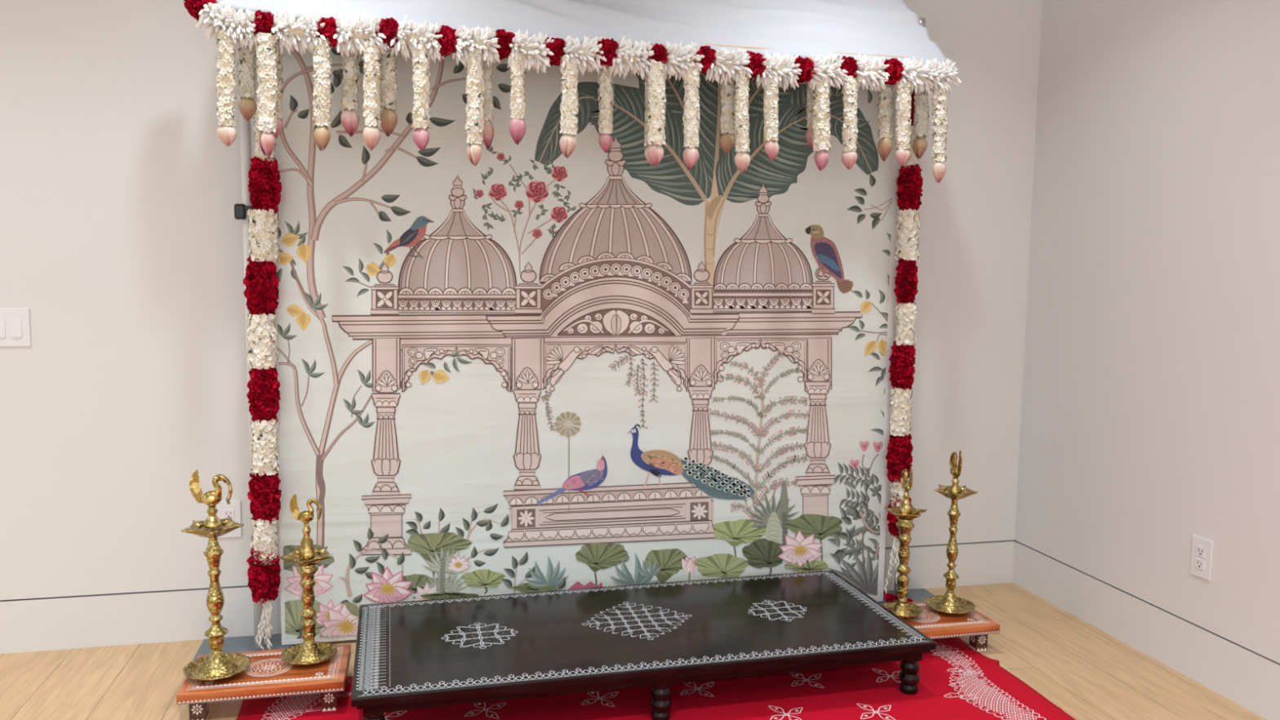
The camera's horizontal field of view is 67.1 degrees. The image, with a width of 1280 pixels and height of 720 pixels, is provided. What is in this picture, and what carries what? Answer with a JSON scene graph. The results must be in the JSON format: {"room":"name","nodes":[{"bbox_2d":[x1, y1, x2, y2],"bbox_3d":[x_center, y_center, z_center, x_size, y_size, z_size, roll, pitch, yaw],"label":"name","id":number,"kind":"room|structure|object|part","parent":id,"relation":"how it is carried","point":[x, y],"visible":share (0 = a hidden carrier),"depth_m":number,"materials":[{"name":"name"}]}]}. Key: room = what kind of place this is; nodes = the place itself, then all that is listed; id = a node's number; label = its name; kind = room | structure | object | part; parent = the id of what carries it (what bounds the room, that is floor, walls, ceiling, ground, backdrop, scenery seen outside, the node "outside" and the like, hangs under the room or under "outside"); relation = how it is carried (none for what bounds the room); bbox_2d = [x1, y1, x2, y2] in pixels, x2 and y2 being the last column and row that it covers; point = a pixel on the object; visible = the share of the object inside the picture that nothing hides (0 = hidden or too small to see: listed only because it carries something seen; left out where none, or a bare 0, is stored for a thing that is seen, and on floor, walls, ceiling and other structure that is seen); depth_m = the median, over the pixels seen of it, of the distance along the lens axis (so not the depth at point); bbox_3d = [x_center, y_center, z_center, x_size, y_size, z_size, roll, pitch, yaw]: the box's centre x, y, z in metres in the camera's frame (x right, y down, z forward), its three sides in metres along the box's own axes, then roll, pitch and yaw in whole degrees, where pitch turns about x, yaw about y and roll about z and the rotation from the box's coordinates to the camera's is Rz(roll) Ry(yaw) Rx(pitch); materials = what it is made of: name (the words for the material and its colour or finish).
{"room":"ceremony room","nodes":[
{"label":"ceremony room","id":0,"kind":"room"},
{"bbox_2d":[0,0,1042,601],"bbox_3d":[-1.510,-0.441,3.113,6.200,2.750,0.100,-1,6,-13],"label":"wall","id":1,"kind":"structure","parent":0,"point":[122,238],"depth_m":3.09,"materials":[{"name":"white paint"}]},
{"bbox_2d":[0,307,31,346],"bbox_3d":[-1.979,-0.101,2.982,0.165,0.120,0.010,-1,6,-13],"label":"switch plate","id":2,"kind":"object","parent":1,"relation":"attached to","point":[15,322],"visible":1,"depth_m":2.99,"materials":[{"name":"white plastic"}]},
{"bbox_2d":[0,317,5,337],"bbox_3d":[-1.978,-0.101,2.979,0.029,0.062,0.004,-1,6,-13],"label":"rocker switch","id":3,"kind":"object","parent":2,"relation":"attached to","point":[2,320],"depth_m":2.98,"materials":[{"name":"white plastic"}]},
{"bbox_2d":[10,317,22,337],"bbox_3d":[-1.933,-0.101,2.990,0.029,0.062,0.004,-1,6,-13],"label":"rocker switch","id":4,"kind":"object","parent":2,"relation":"attached to","point":[15,322],"depth_m":2.99,"materials":[{"name":"white plastic"}]},
{"bbox_2d":[216,500,241,537],"bbox_3d":[-1.360,0.527,3.191,0.076,0.124,0.009,-1,6,-13],"label":"wall outlet","id":5,"kind":"object","parent":1,"relation":"attached to","point":[225,510],"visible":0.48,"depth_m":3.19,"materials":[{"name":"white plastic"}]},
{"bbox_2d":[222,508,234,518],"bbox_3d":[-1.359,0.508,3.186,0.033,0.032,0.003,-1,6,-13],"label":"socket","id":6,"kind":"object","parent":5,"relation":"attached to","point":[227,513],"depth_m":3.19,"materials":[{"name":"white plastic"}]},
{"bbox_2d":[0,541,1014,653],"bbox_3d":[-1.516,0.847,3.199,6.200,0.170,0.012,-1,6,-13],"label":"baseboard","id":7,"kind":"structure","parent":1,"relation":"attached to","point":[130,619],"depth_m":3.18,"materials":[{"name":"white"}]},
{"bbox_2d":[0,582,1266,719],"bbox_3d":[-0.781,1.265,0.259,6.300,0.060,6.300,-1,6,-13],"label":"floor","id":8,"kind":"structure","parent":0,"point":[1085,671],"depth_m":2.97,"materials":[{"name":"brown wood"}]},
{"bbox_2d":[191,17,935,661],"bbox_3d":[-0.113,-0.132,3.227,2.633,2.146,0.345,-1,6,-13],"label":"stand","id":9,"kind":"object","parent":8,"relation":"on","point":[244,643],"visible":0.19,"depth_m":3.10,"materials":[{"name":"white paint"}]},
{"bbox_2d":[234,204,252,219],"bbox_3d":[-1.218,-0.460,2.999,0.075,0.048,0.052,-1,6,-13],"label":"clamp","id":10,"kind":"object","parent":9,"relation":"attached to","point":[239,209],"visible":0.74,"depth_m":2.97,"materials":[{"name":"black plastic"}]},
{"bbox_3d":[-1.243,0.940,3.120,0.360,0.007,0.258,-1,6,-13],"label":"plate","id":11,"kind":"part","parent":9,"relation":"part of","materials":[{"name":"grey metal"}]},
{"bbox_3d":[-1.226,-0.106,3.038,0.031,2.094,0.031,-1,6,-13],"label":"post","id":12,"kind":"part","parent":9,"relation":"part of","materials":[{"name":"white paint"}]},
{"bbox_2d":[243,110,281,649],"bbox_3d":[-1.171,0.087,3.005,0.132,1.702,0.104,-1,6,-18],"label":"flower garland","id":13,"kind":"object","parent":9,"relation":"hanging from","point":[261,282],"visible":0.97,"depth_m":2.98,"materials":[{"name":"white plant"}]},
{"bbox_3d":[-1.168,-0.225,2.975,0.105,0.195,0.103,-1,6,-13],"label":"red flower","id":14,"kind":"part","parent":13,"relation":"part of","materials":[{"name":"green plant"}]},
{"bbox_3d":[-1.170,-0.059,2.989,0.097,0.173,0.095,-1,6,-13],"label":"white flower","id":15,"kind":"part","parent":13,"relation":"part of","materials":[{"name":"white plant"}]},
{"bbox_3d":[-1.153,-0.381,2.959,0.091,0.163,0.092,-1,6,-13],"label":"white flower","id":16,"kind":"part","parent":13,"relation":"part of","materials":[{"name":"white plant"}]},
{"bbox_3d":[-1.173,0.108,3.005,0.100,0.197,0.101,-1,6,-13],"label":"red flower","id":17,"kind":"part","parent":13,"relation":"part of","materials":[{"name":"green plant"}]},
{"bbox_3d":[-1.188,0.569,3.047,0.085,0.155,0.086,-1,6,-13],"label":"white flower","id":18,"kind":"part","parent":13,"relation":"part of","materials":[{"name":"white plant"}]},
{"bbox_3d":[-1.191,0.675,3.059,0.104,0.182,0.103,-1,6,-13],"label":"red flower","id":19,"kind":"part","parent":13,"relation":"part of","materials":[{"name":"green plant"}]},
{"bbox_3d":[-1.141,-0.676,2.932,0.067,0.168,0.067,-1,6,-13],"label":"white flower","id":20,"kind":"part","parent":13,"relation":"part of","materials":[{"name":"white plant"}]},
{"bbox_3d":[-1.182,0.424,3.035,0.102,0.190,0.102,-1,6,-13],"label":"red flower","id":21,"kind":"part","parent":13,"relation":"part of","materials":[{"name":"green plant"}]},
{"bbox_3d":[-1.146,-0.531,2.947,0.097,0.187,0.100,-1,6,-13],"label":"red flower","id":22,"kind":"part","parent":13,"relation":"part of","materials":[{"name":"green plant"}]},
{"bbox_3d":[-1.175,0.270,3.021,0.092,0.180,0.088,-1,6,-13],"label":"white flower","id":23,"kind":"part","parent":13,"relation":"part of","materials":[{"name":"white plant"}]},
{"bbox_2d":[183,0,961,95],"bbox_3d":[-0.115,-0.973,2.934,2.393,0.248,0.180,0,6,-11],"label":"flower garland","id":24,"kind":"object","parent":9,"relation":"attached to","point":[540,51],"visible":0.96,"depth_m":2.88,"materials":[{"name":"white plant"}]},
{"bbox_2d":[215,29,236,146],"bbox_3d":[-1.159,-0.758,2.703,0.058,0.318,0.057,3,6,20],"label":"string","id":25,"kind":"object","parent":24,"relation":"hanging from","point":[225,82],"visible":0.99,"depth_m":2.69,"materials":[{"name":"white plant"}]},
{"bbox_2d":[236,44,257,120],"bbox_3d":[-1.132,-0.817,2.785,0.056,0.252,0.055,-3,7,-31],"label":"string","id":26,"kind":"object","parent":24,"relation":"hanging from","point":[247,106],"visible":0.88,"depth_m":2.77,"materials":[{"name":"white plant"}]},
{"bbox_2d":[254,31,279,157],"bbox_3d":[-1.054,-0.746,2.729,0.068,0.343,0.062,2,6,10],"label":"string","id":27,"kind":"object","parent":24,"relation":"hanging from","point":[267,59],"visible":0.99,"depth_m":2.71,"materials":[{"name":"white plant"}]},
{"bbox_2d":[272,44,284,138],"bbox_3d":[-1.058,-0.794,2.804,0.044,0.298,0.045,3,6,22],"label":"string","id":28,"kind":"object","parent":24,"relation":"hanging from","point":[280,68],"visible":0.4,"depth_m":2.80,"materials":[{"name":"white plant"}]},
{"bbox_2d":[311,36,332,151],"bbox_3d":[-0.911,-0.759,2.760,0.058,0.318,0.056,2,6,17],"label":"string","id":29,"kind":"object","parent":24,"relation":"hanging from","point":[322,64],"visible":0.99,"depth_m":2.75,"materials":[{"name":"white plant"}]},
{"bbox_2d":[340,42,359,137],"bbox_3d":[-0.857,-0.801,2.851,0.054,0.280,0.055,3,6,20],"label":"string","id":30,"kind":"object","parent":24,"relation":"hanging from","point":[349,117],"visible":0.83,"depth_m":2.84,"materials":[{"name":"white plant"}]},
{"bbox_2d":[362,40,382,151],"bbox_3d":[-0.774,-0.762,2.792,0.060,0.312,0.054,-1,6,-13],"label":"string","id":31,"kind":"object","parent":24,"relation":"hanging from","point":[371,86],"visible":1,"depth_m":2.77,"materials":[{"name":"white plant"}]},
{"bbox_2d":[380,47,397,137],"bbox_3d":[-0.750,-0.805,2.876,0.055,0.276,0.054,2,6,10],"label":"string","id":32,"kind":"object","parent":24,"relation":"hanging from","point":[388,120],"visible":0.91,"depth_m":2.86,"materials":[{"name":"white plant"}]},
{"bbox_2d":[411,44,431,151],"bbox_3d":[-0.640,-0.765,2.822,0.058,0.304,0.055,-1,6,-13],"label":"string","id":33,"kind":"object","parent":24,"relation":"hanging from","point":[420,112],"visible":1,"depth_m":2.81,"materials":[{"name":"white plant"}]},
{"bbox_2d":[465,48,484,165],"bbox_3d":[-0.488,-0.747,2.860,0.063,0.341,0.059,3,6,20],"label":"string","id":34,"kind":"object","parent":24,"relation":"hanging from","point":[475,83],"visible":0.99,"depth_m":2.84,"materials":[{"name":"white plant"}]},
{"bbox_2d":[482,60,493,149],"bbox_3d":[-0.468,-0.793,2.942,0.045,0.297,0.046,2,6,9],"label":"string","id":35,"kind":"object","parent":24,"relation":"hanging from","point":[488,134],"visible":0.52,"depth_m":2.93,"materials":[{"name":"white plant"}]},
{"bbox_2d":[508,51,526,145],"bbox_3d":[-0.365,-0.781,2.884,0.055,0.272,0.051,-1,6,-13],"label":"string","id":36,"kind":"object","parent":24,"relation":"hanging from","point":[517,126],"visible":0.96,"depth_m":2.87,"materials":[{"name":"white plant"}]},
{"bbox_2d":[559,54,579,157],"bbox_3d":[-0.214,-0.766,2.920,0.064,0.307,0.059,2,6,15],"label":"string","id":37,"kind":"object","parent":24,"relation":"hanging from","point":[569,104],"visible":0.99,"depth_m":2.90,"materials":[{"name":"white plant"}]},
{"bbox_2d":[597,64,613,153],"bbox_3d":[-0.106,-0.796,3.025,0.056,0.292,0.054,2,6,12],"label":"string","id":38,"kind":"object","parent":24,"relation":"hanging from","point":[606,93],"visible":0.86,"depth_m":3.01,"materials":[{"name":"white plant"}]},
{"bbox_2d":[644,73,653,164],"bbox_3d":[0.034,-0.781,3.059,0.045,0.322,0.045,-3,7,-30],"label":"string","id":39,"kind":"object","parent":24,"relation":"hanging from","point":[646,89],"visible":0.23,"depth_m":3.05,"materials":[{"name":"white plant"}]},
{"bbox_2d":[645,60,668,166],"bbox_3d":[0.051,-0.759,2.983,0.072,0.317,0.061,-1,6,-13],"label":"string","id":40,"kind":"object","parent":24,"relation":"hanging from","point":[655,138],"visible":0.98,"depth_m":2.96,"materials":[{"name":"white plant"}]},
{"bbox_2d":[682,63,700,169],"bbox_3d":[0.160,-0.755,3.009,0.057,0.324,0.056,3,6,23],"label":"string","id":41,"kind":"object","parent":24,"relation":"hanging from","point":[691,117],"visible":0.99,"depth_m":2.99,"materials":[{"name":"white plant"}]},
{"bbox_2d":[717,75,735,153],"bbox_3d":[0.282,-0.806,3.115,0.054,0.274,0.052,-3,7,-31],"label":"string","id":42,"kind":"object","parent":24,"relation":"hanging from","point":[726,142],"visible":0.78,"depth_m":3.10,"materials":[{"name":"white plant"}]},
{"bbox_2d":[733,69,750,173],"bbox_3d":[0.323,-0.755,3.047,0.059,0.328,0.054,-1,6,-13],"label":"string","id":43,"kind":"object","parent":24,"relation":"hanging from","point":[741,124],"visible":0.99,"depth_m":3.03,"materials":[{"name":"white plant"}]},
{"bbox_2d":[762,69,780,161],"bbox_3d":[0.417,-0.776,3.067,0.058,0.286,0.052,-1,6,-13],"label":"string","id":44,"kind":"object","parent":24,"relation":"hanging from","point":[771,99],"visible":0.97,"depth_m":3.05,"materials":[{"name":"white plant"}]},
{"bbox_2d":[805,82,813,149],"bbox_3d":[0.572,-0.817,3.179,0.058,0.249,0.052,2,6,16],"label":"string","id":45,"kind":"object","parent":24,"relation":"hanging from","point":[809,108],"visible":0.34,"depth_m":3.17,"materials":[{"name":"white plant"}]},
{"bbox_2d":[811,73,831,170],"bbox_3d":[0.584,-0.764,3.108,0.066,0.308,0.065,3,6,21],"label":"string","id":46,"kind":"object","parent":24,"relation":"hanging from","point":[821,125],"visible":0.98,"depth_m":3.09,"materials":[{"name":"white plant"}]},
{"bbox_2d":[841,75,857,169],"bbox_3d":[0.678,-0.767,3.129,0.056,0.300,0.054,-1,6,-13],"label":"string","id":47,"kind":"object","parent":24,"relation":"hanging from","point":[849,157],"visible":0.98,"depth_m":3.11,"materials":[{"name":"white plant"}]},
{"bbox_2d":[875,84,893,161],"bbox_3d":[0.822,-0.805,3.240,0.063,0.275,0.054,-1,6,-13],"label":"string","id":48,"kind":"object","parent":24,"relation":"hanging from","point":[885,125],"visible":0.92,"depth_m":3.23,"materials":[{"name":"white plant"}]},
{"bbox_2d":[894,79,911,165],"bbox_3d":[0.864,-0.779,3.170,0.062,0.280,0.055,-1,6,-13],"label":"string","id":49,"kind":"object","parent":24,"relation":"hanging from","point":[903,95],"visible":0.98,"depth_m":3.15,"materials":[{"name":"white plant"}]},
{"bbox_2d":[911,88,929,159],"bbox_3d":[0.952,-0.813,3.270,0.058,0.261,0.055,4,7,31],"label":"string","id":50,"kind":"object","parent":24,"relation":"hanging from","point":[921,123],"visible":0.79,"depth_m":3.25,"materials":[{"name":"white plant"}]},
{"bbox_2d":[931,81,948,182],"bbox_3d":[0.990,-0.753,3.201,0.066,0.329,0.054,-1,6,-13],"label":"string","id":51,"kind":"object","parent":24,"relation":"hanging from","point":[940,105],"visible":0.98,"depth_m":3.19,"materials":[{"name":"white plant"}]},
{"bbox_2d":[216,0,946,64],"bbox_3d":[-0.104,-1.153,3.067,2.285,0.375,0.265,-1,6,-13],"label":"cloth","id":52,"kind":"object","parent":9,"relation":"attached to","point":[825,28],"visible":0.82,"depth_m":3.08,"materials":[{"name":"white fabric"}]},
{"bbox_2d":[273,46,899,644],"bbox_3d":[-0.115,-0.080,3.286,2.138,2.008,0.004,-1,6,-13],"label":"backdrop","id":53,"kind":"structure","parent":9,"relation":"hanging from","point":[529,367],"depth_m":3.27,"materials":[{"name":"fabric"}]},
{"bbox_2d":[884,593,895,602],"bbox_3d":[0.932,0.890,3.601,0.061,0.039,0.060,-1,6,-13],"label":"rose","id":54,"kind":"object","parent":9,"relation":"on","point":[888,597],"visible":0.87,"depth_m":3.59,"materials":[{"name":"red plant"}]},
{"bbox_2d":[883,89,923,593],"bbox_3d":[0.955,-0.049,3.483,0.109,1.878,0.107,3,6,19],"label":"flower garland","id":55,"kind":"object","parent":9,"relation":"hanging from","point":[899,457],"visible":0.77,"depth_m":3.45,"materials":[{"name":"red plant"}]},
{"bbox_3d":[0.948,0.352,3.522,0.098,0.199,0.099,-1,6,-13],"label":"red flower","id":56,"kind":"part","parent":55,"relation":"part of","materials":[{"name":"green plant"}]},
{"bbox_3d":[0.954,0.495,3.538,0.074,0.145,0.075,-1,6,-13],"label":"white flower","id":57,"kind":"part","parent":55,"relation":"part of","materials":[{"name":"white plant"}]},
{"bbox_3d":[0.956,0.572,3.546,0.096,0.163,0.096,-1,6,-13],"label":"red flower","id":58,"kind":"part","parent":55,"relation":"part of","materials":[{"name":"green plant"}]},
{"bbox_3d":[0.948,0.184,3.507,0.086,0.183,0.085,-1,6,-13],"label":"white flower","id":59,"kind":"part","parent":55,"relation":"part of","materials":[{"name":"white plant"}]},
{"bbox_3d":[0.947,0.020,3.487,0.095,0.194,0.098,-1,6,-13],"label":"red flower","id":60,"kind":"part","parent":55,"relation":"part of","materials":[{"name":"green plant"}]},
{"bbox_3d":[0.958,-0.130,3.474,0.081,0.160,0.080,-1,6,-13],"label":"white flower","id":61,"kind":"part","parent":55,"relation":"part of","materials":[{"name":"white plant"}]},
{"bbox_3d":[0.954,-0.281,3.458,0.084,0.188,0.084,-1,6,-13],"label":"red flower","id":62,"kind":"part","parent":55,"relation":"part of","materials":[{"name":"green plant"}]},
{"bbox_3d":[0.954,-0.445,3.443,0.092,0.186,0.086,-1,6,-13],"label":"white flower","id":63,"kind":"part","parent":55,"relation":"part of","materials":[{"name":"white plant"}]},
{"bbox_3d":[0.957,-0.608,3.426,0.093,0.180,0.095,-1,6,-13],"label":"red flower","id":64,"kind":"part","parent":55,"relation":"part of","materials":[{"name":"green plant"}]},
{"bbox_3d":[0.957,-0.749,3.412,0.060,0.152,0.060,5,7,38],"label":"white flower","id":65,"kind":"part","parent":55,"relation":"part of","materials":[{"name":"white plant"}]},
{"bbox_3d":[0.957,-0.895,3.396,0.053,0.185,0.052,-1,6,-13],"label":"red flower","id":66,"kind":"part","parent":55,"relation":"part of","materials":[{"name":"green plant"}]},
{"bbox_3d":[0.989,-0.131,3.549,0.031,2.094,0.031,-1,6,-13],"label":"post","id":67,"kind":"part","parent":9,"relation":"part of","materials":[{"name":"white paint"}]},
{"bbox_3d":[0.971,0.916,3.631,0.360,0.007,0.258,-1,6,-13],"label":"plate","id":68,"kind":"part","parent":9,"relation":"part of","materials":[{"name":"grey metal"}]},
{"bbox_2d":[906,598,913,602],"bbox_3d":[1.000,0.900,3.583,0.043,0.028,0.042,-1,6,-13],"label":"rose","id":69,"kind":"object","parent":9,"relation":"on","point":[908,600],"visible":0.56,"depth_m":3.58,"materials":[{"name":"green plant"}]},
{"bbox_2d":[236,636,1075,719],"bbox_3d":[0.138,1.032,2.363,2.329,0.008,1.611,-1,6,-13],"label":"rug","id":70,"kind":"object","parent":8,"relation":"on","point":[957,682],"visible":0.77,"depth_m":2.80,"materials":[{"name":"red fabric"}]},
{"bbox_2d":[176,644,351,719],"bbox_3d":[-1.063,0.931,2.769,0.434,0.100,0.270,-1,6,-13],"label":"wooden stool","id":71,"kind":"object","parent":70,"relation":"on","point":[267,675],"visible":0.84,"depth_m":2.68,"materials":[{"name":"orange wood"}]},
{"bbox_3d":[-1.212,0.956,2.650,0.043,0.070,0.042,-1,6,-13],"label":"leg","id":72,"kind":"part","parent":71,"relation":"part of","materials":[{"name":"brown wood"}]},
{"bbox_2d":[181,469,250,680],"bbox_3d":[-1.187,0.592,2.690,0.178,0.587,0.178,-1,6,-13],"label":"oil lamp","id":73,"kind":"object","parent":71,"relation":"on","point":[219,665],"visible":1,"depth_m":2.68,"materials":[{"name":"gold metal"}]},
{"bbox_3d":[-1.180,0.473,2.677,0.156,0.035,0.158,-1,6,-13],"label":"lamp shade","id":74,"kind":"part","parent":73,"relation":"part of","materials":[{"name":"gold metal"}]},
{"bbox_3d":[-1.185,0.434,2.675,0.047,0.054,0.047,-1,6,-13],"label":"finial stem","id":75,"kind":"part","parent":73,"relation":"part of","materials":[{"name":"gold metal"}]},
{"bbox_3d":[-1.188,0.657,2.697,0.062,0.373,0.062,-1,6,-13],"label":"stem","id":76,"kind":"part","parent":73,"relation":"part of","materials":[{"name":"gold metal"}]},
{"bbox_3d":[-1.190,0.851,2.716,0.178,0.066,0.178,-1,6,-13],"label":"dish","id":77,"kind":"part","parent":73,"relation":"part of","materials":[{"name":"gold metal"}]},
{"bbox_2d":[278,493,337,666],"bbox_3d":[-0.963,0.630,2.795,0.160,0.496,0.160,-1,6,-13],"label":"oil lamp","id":78,"kind":"object","parent":71,"relation":"on","point":[310,652],"visible":1,"depth_m":2.79,"materials":[{"name":"gold metal"}]},
{"bbox_3d":[-0.962,0.576,2.784,0.151,0.035,0.146,-1,6,-13],"label":"lamp shade","id":79,"kind":"part","parent":78,"relation":"part of","materials":[{"name":"gold metal"}]},
{"bbox_3d":[-0.964,0.708,2.803,0.060,0.247,0.060,-1,6,-13],"label":"stem","id":80,"kind":"part","parent":78,"relation":"part of","materials":[{"name":"gold metal"}]},
{"bbox_3d":[-0.961,0.521,2.784,0.043,0.100,0.043,-1,6,-13],"label":"finial stem","id":81,"kind":"part","parent":78,"relation":"part of","materials":[{"name":"gold metal"}]},
{"bbox_3d":[-0.965,0.844,2.816,0.160,0.066,0.160,-1,6,-13],"label":"dish","id":82,"kind":"part","parent":78,"relation":"part of","materials":[{"name":"gold metal"}]},
{"bbox_3d":[-0.877,0.952,2.727,0.043,0.070,0.042,-1,6,-13],"label":"leg","id":83,"kind":"part","parent":71,"relation":"part of","materials":[{"name":"brown wood"}]},
{"bbox_2d":[351,569,936,719],"bbox_3d":[-0.014,0.889,2.962,1.645,0.170,0.690,-1,6,-14],"label":"table","id":84,"kind":"object","parent":70,"relation":"on","point":[433,653],"visible":1,"depth_m":2.83,"materials":[{"name":"black wood"}]},
{"bbox_3d":[-0.687,0.945,2.491,0.061,0.136,0.061,-1,6,-14],"label":"leg","id":85,"kind":"part","parent":84,"relation":"part of","materials":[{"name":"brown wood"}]},
{"bbox_3d":[0.058,0.935,2.683,0.061,0.136,0.061,-1,6,-14],"label":"leg","id":86,"kind":"part","parent":84,"relation":"part of","materials":[{"name":"brown wood"}]},
{"bbox_3d":[0.803,0.925,2.875,0.061,0.136,0.061,-1,6,-14],"label":"leg","id":87,"kind":"part","parent":84,"relation":"part of","materials":[{"name":"brown wood"}]},
{"bbox_2d":[881,601,999,652],"bbox_3d":[0.940,0.907,3.243,0.436,0.100,0.256,-1,6,-13],"label":"wooden stool","id":88,"kind":"object","parent":70,"relation":"on","point":[933,624],"visible":0.52,"depth_m":3.18,"materials":[{"name":"orange wood"}]},
{"bbox_2d":[882,468,927,619],"bbox_3d":[0.883,0.605,3.213,0.141,0.507,0.140,-1,6,-13],"label":"oil lamp","id":89,"kind":"object","parent":88,"relation":"on","point":[905,513],"visible":0.94,"depth_m":3.21,"materials":[{"name":"gold metal"}]},
{"bbox_3d":[0.879,0.824,3.236,0.138,0.066,0.138,-1,6,-13],"label":"dish","id":90,"kind":"part","parent":89,"relation":"part of","materials":[{"name":"gold metal"}]},
{"bbox_3d":[0.881,0.667,3.221,0.060,0.289,0.060,-1,6,-13],"label":"stem","id":91,"kind":"part","parent":89,"relation":"part of","materials":[{"name":"gold metal"}]},
{"bbox_3d":[0.887,0.514,3.204,0.137,0.035,0.138,-1,6,-13],"label":"lamp shade","id":92,"kind":"part","parent":89,"relation":"part of","materials":[{"name":"gold metal"}]},
{"bbox_3d":[0.883,0.473,3.201,0.045,0.074,0.045,-1,6,-13],"label":"finial stem","id":93,"kind":"part","parent":89,"relation":"part of","materials":[{"name":"gold metal"}]},
{"bbox_2d":[924,450,978,615],"bbox_3d":[1.059,0.575,3.263,0.168,0.560,0.168,-1,6,-13],"label":"oil lamp","id":94,"kind":"object","parent":88,"relation":"on","point":[948,603],"visible":1,"depth_m":3.26,"materials":[{"name":"gold metal"}]},
{"bbox_3d":[1.056,0.821,3.287,0.168,0.066,0.168,-1,6,-13],"label":"dish","id":95,"kind":"part","parent":94,"relation":"part of","materials":[{"name":"gold metal"}]},
{"bbox_3d":[1.059,0.633,3.268,0.052,0.352,0.052,-1,6,-13],"label":"stem","id":96,"kind":"part","parent":94,"relation":"part of","materials":[{"name":"gold metal"}]},
{"bbox_3d":[1.061,0.422,3.247,0.042,0.050,0.042,-1,6,-13],"label":"finial stem","id":97,"kind":"part","parent":94,"relation":"part of","materials":[{"name":"gold metal"}]},
{"bbox_3d":[1.055,0.451,3.250,0.139,0.035,0.143,-1,6,-13],"label":"lamp shade","id":98,"kind":"part","parent":94,"relation":"part of","materials":[{"name":"gold metal"}]},
{"bbox_3d":[1.126,0.928,3.208,0.043,0.070,0.042,-1,6,-13],"label":"leg","id":99,"kind":"part","parent":88,"relation":"part of","materials":[{"name":"brown wood"}]},
{"bbox_2d":[1013,0,1279,664],"bbox_3d":[2.256,-0.166,0.817,0.100,2.750,6.300,-1,6,-13],"label":"wall","id":100,"kind":"structure","parent":0,"point":[1150,420],"depth_m":3.11,"materials":[{"name":"white paint"}]},
{"bbox_2d":[1012,541,1279,719],"bbox_3d":[2.209,1.123,0.887,0.012,0.170,6.200,-1,6,-13],"label":"baseboard","id":101,"kind":"structure","parent":100,"relation":"attached to","point":[1243,677],"depth_m":3.13,"materials":[{"name":"white wood"}]},
{"bbox_2d":[1190,534,1213,581],"bbox_3d":[1.716,0.605,2.950,0.009,0.124,0.076,-1,6,-13],"label":"wall outlet","id":102,"kind":"object","parent":100,"relation":"attached to","point":[1202,548],"visible":1,"depth_m":2.94,"materials":[{"name":"white plastic"}]},
{"bbox_2d":[1195,557,1204,570],"bbox_3d":[1.713,0.624,2.951,0.003,0.032,0.033,-1,6,-13],"label":"socket","id":103,"kind":"object","parent":102,"relation":"attached to","point":[1199,562],"depth_m":2.95,"materials":[{"name":"white plastic"}]},
{"bbox_2d":[1195,545,1205,558],"bbox_3d":[1.713,0.585,2.947,0.003,0.032,0.033,-1,6,-13],"label":"socket","id":104,"kind":"object","parent":102,"relation":"attached to","point":[1200,549],"depth_m":2.95,"materials":[{"name":"white plastic"}]}
]}

